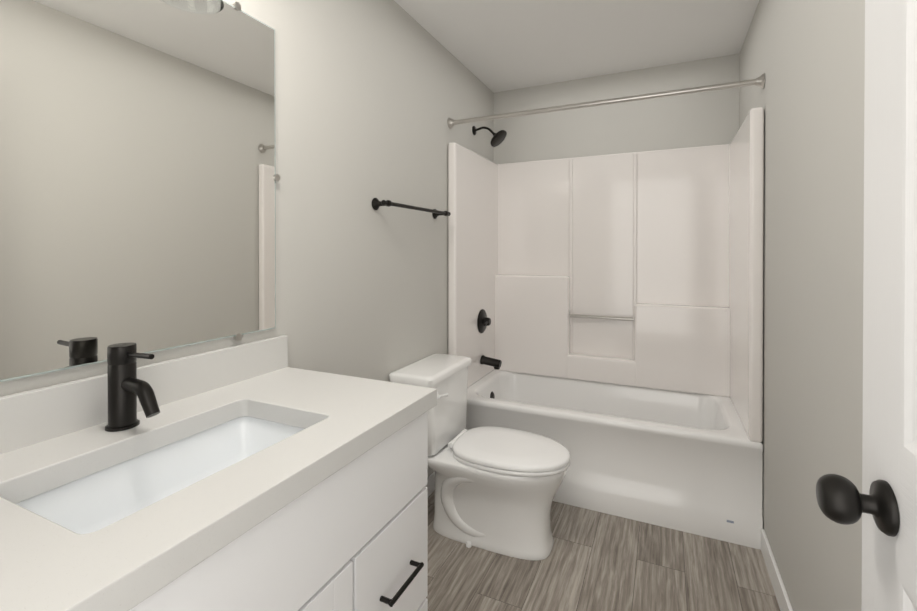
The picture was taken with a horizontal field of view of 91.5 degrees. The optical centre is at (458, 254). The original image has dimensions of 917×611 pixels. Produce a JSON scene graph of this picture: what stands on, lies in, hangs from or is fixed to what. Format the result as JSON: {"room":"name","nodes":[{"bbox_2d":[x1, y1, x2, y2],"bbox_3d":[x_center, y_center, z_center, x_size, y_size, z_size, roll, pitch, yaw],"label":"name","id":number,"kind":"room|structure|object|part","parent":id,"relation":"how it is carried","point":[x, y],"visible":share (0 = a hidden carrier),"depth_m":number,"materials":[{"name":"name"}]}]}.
{"room":"bathroom","nodes":[
{"label":"bathroom","id":0,"kind":"room"},
{"bbox_2d":[0,0,493,476],"bbox_3d":[-0.463,0.051,1.822,0.100,2.440,3.400,0,0,25],"label":"wall","id":1,"kind":"structure","parent":0,"point":[372,97],"depth_m":1.83,"materials":[{"name":"grey paint"}]},
{"bbox_2d":[0,0,279,381],"bbox_3d":[-0.814,-0.238,0.927,0.014,0.980,1.125,0,0,25],"label":"mirror","id":2,"kind":"object","parent":1,"relation":"attached to","point":[139,177],"visible":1,"depth_m":1.04,"materials":[{"name":"clear glass"}]},
{"bbox_2d":[372,198,450,218],"bbox_3d":[-0.207,-0.221,2.156,0.081,0.054,0.633,0,0,25],"label":"towel rail","id":3,"kind":"object","parent":1,"relation":"attached to","point":[376,203],"visible":1,"depth_m":2.01,"materials":[{"name":"black metal"}]},
{"bbox_2d":[425,472,434,496],"bbox_3d":[-0.315,1.223,2.016,0.013,0.095,1.193,0,0,25],"label":"baseboard","id":4,"kind":"structure","parent":1,"relation":"attached to","point":[431,479],"depth_m":2.37,"materials":[{"name":"white paint"}]},
{"bbox_2d":[448,73,764,128],"bbox_3d":[0.641,-0.762,2.270,1.522,0.064,0.064,0,0,25],"label":"rail","id":5,"kind":"object","parent":1,"relation":"attached to","point":[759,81],"visible":1,"depth_m":2.19,"materials":[{"name":"silver metal"}]},
{"bbox_2d":[394,0,758,92],"bbox_3d":[0.274,-1.196,1.473,1.724,0.060,3.400,0,0,25],"label":"ceiling","id":6,"kind":"structure","parent":0,"point":[493,46],"depth_m":2.37,"materials":[{"name":"white paint"}]},
{"bbox_2d":[426,490,779,610],"bbox_3d":[0.274,1.304,1.489,1.724,0.060,3.400,0,0,25],"label":"floor","id":7,"kind":"structure","parent":0,"point":[596,561],"depth_m":1.79,"materials":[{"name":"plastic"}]},
{"bbox_2d":[0,335,436,610],"bbox_3d":[-0.562,0.735,0.787,0.586,1.086,1.220,0,0,25],"label":"bathroom vanity","id":8,"kind":"object","parent":7,"relation":"on","point":[260,475],"visible":1,"depth_m":0.87,"materials":[{"name":"white paint"}]},
{"bbox_2d":[105,342,159,431],"bbox_3d":[-0.679,0.279,0.937,0.147,0.175,0.060,0,0,25],"label":"faucet","id":9,"kind":"object","parent":8,"relation":"on","point":[124,387],"depth_m":0.93,"materials":[{"name":"black metal"}]},
{"bbox_2d":[16,416,303,533],"bbox_3d":[-0.519,0.483,0.865,0.353,0.140,0.546,0,0,25],"label":"sink","id":10,"kind":"object","parent":8,"relation":"in","point":[93,499],"depth_m":0.93,"materials":[{"name":"white ceramic"}]},
{"bbox_3d":[-0.251,0.872,0.807,0.036,0.380,0.706,0,0,25],"label":"handle","id":11,"kind":"part","parent":8,"relation":"part of","materials":[{"name":"black metal"}]},
{"bbox_2d":[389,354,570,559],"bbox_3d":[0.122,0.899,2.053,0.769,0.742,0.460,0,0,25],"label":"toilet","id":12,"kind":"object","parent":7,"relation":"on","point":[496,488],"visible":0.94,"depth_m":1.94,"materials":[{"name":"white ceramic"}]},
{"bbox_3d":[-0.123,0.712,2.165,0.230,0.370,0.460,0,0,25],"label":"tank","id":13,"kind":"part","parent":12,"relation":"part of","materials":[{"name":"white ceramic"}]},
{"bbox_3d":[-0.076,0.625,1.996,0.026,0.037,0.092,0,0,25],"label":"handle","id":14,"kind":"part","parent":12,"relation":"part of","materials":[{"name":"white plastic"}]},
{"bbox_3d":[0.229,0.869,2.003,0.534,0.050,0.378,0,0,25],"label":"seat","id":15,"kind":"part","parent":12,"relation":"part of","materials":[{"name":"white plastic"}]},
{"bbox_2d":[448,107,763,549],"bbox_3d":[0.782,0.214,2.583,1.519,2.105,0.767,0,0,25],"label":"shower","id":16,"kind":"object","parent":7,"relation":"on","point":[605,320],"visible":0.98,"depth_m":2.67,"materials":[{"name":"white plastic"}]},
{"bbox_3d":[0.207,0.541,2.869,0.133,0.378,0.164,0,0,25],"label":"valve trim","id":17,"kind":"part","parent":16,"relation":"part of","materials":[{"name":"black metal"}]},
{"bbox_2d":[494,54,738,163],"bbox_3d":[0.967,0.044,2.978,1.524,2.440,0.100,0,0,25],"label":"wall","id":18,"kind":"structure","parent":0,"point":[708,118],"depth_m":2.87,"materials":[{"name":"grey paint"}]},
{"bbox_2d":[739,0,864,610],"bbox_3d":[1.010,0.056,1.140,0.100,2.440,3.400,0,0,25],"label":"wall","id":19,"kind":"structure","parent":0,"point":[807,57],"depth_m":1.31,"materials":[{"name":"grey paint"}]},
{"bbox_2d":[761,529,792,610],"bbox_3d":[0.798,1.230,0.821,0.013,0.095,2.428,0,0,25],"label":"baseboard","id":20,"kind":"structure","parent":19,"relation":"attached to","point":[783,601],"depth_m":1.68,"materials":[{"name":"white paint"}]},
{"bbox_3d":[-0.420,0.063,-0.016,1.524,2.440,0.100,0,0,25],"label":"wall","id":21,"kind":"structure","parent":0,"visible":0},
{"bbox_2d":[816,0,916,610],"bbox_3d":[0.378,0.256,0.218,0.121,2.028,0.988,0,0,25],"label":"door","id":22,"kind":"structure","parent":21,"relation":"in","point":[884,504],"depth_m":0.58,"materials":[{"name":"white paint"}]},
{"bbox_3d":[0.552,0.329,0.616,0.103,0.066,0.120,0,0,25],"label":"knob","id":23,"kind":"part","parent":22,"relation":"part of","materials":[{"name":"black metal"}]},
{"bbox_3d":[0.407,0.256,0.208,0.036,2.028,0.976,0,0,25],"label":"panel","id":24,"kind":"part","parent":22,"relation":"part of","materials":[{"name":"white paint"}]},
{"bbox_3d":[0.407,0.256,0.208,0.036,2.028,0.740,0,0,25],"label":"frame","id":25,"kind":"part","parent":22,"relation":"part of","materials":[{"name":"white paint"}]}
]}

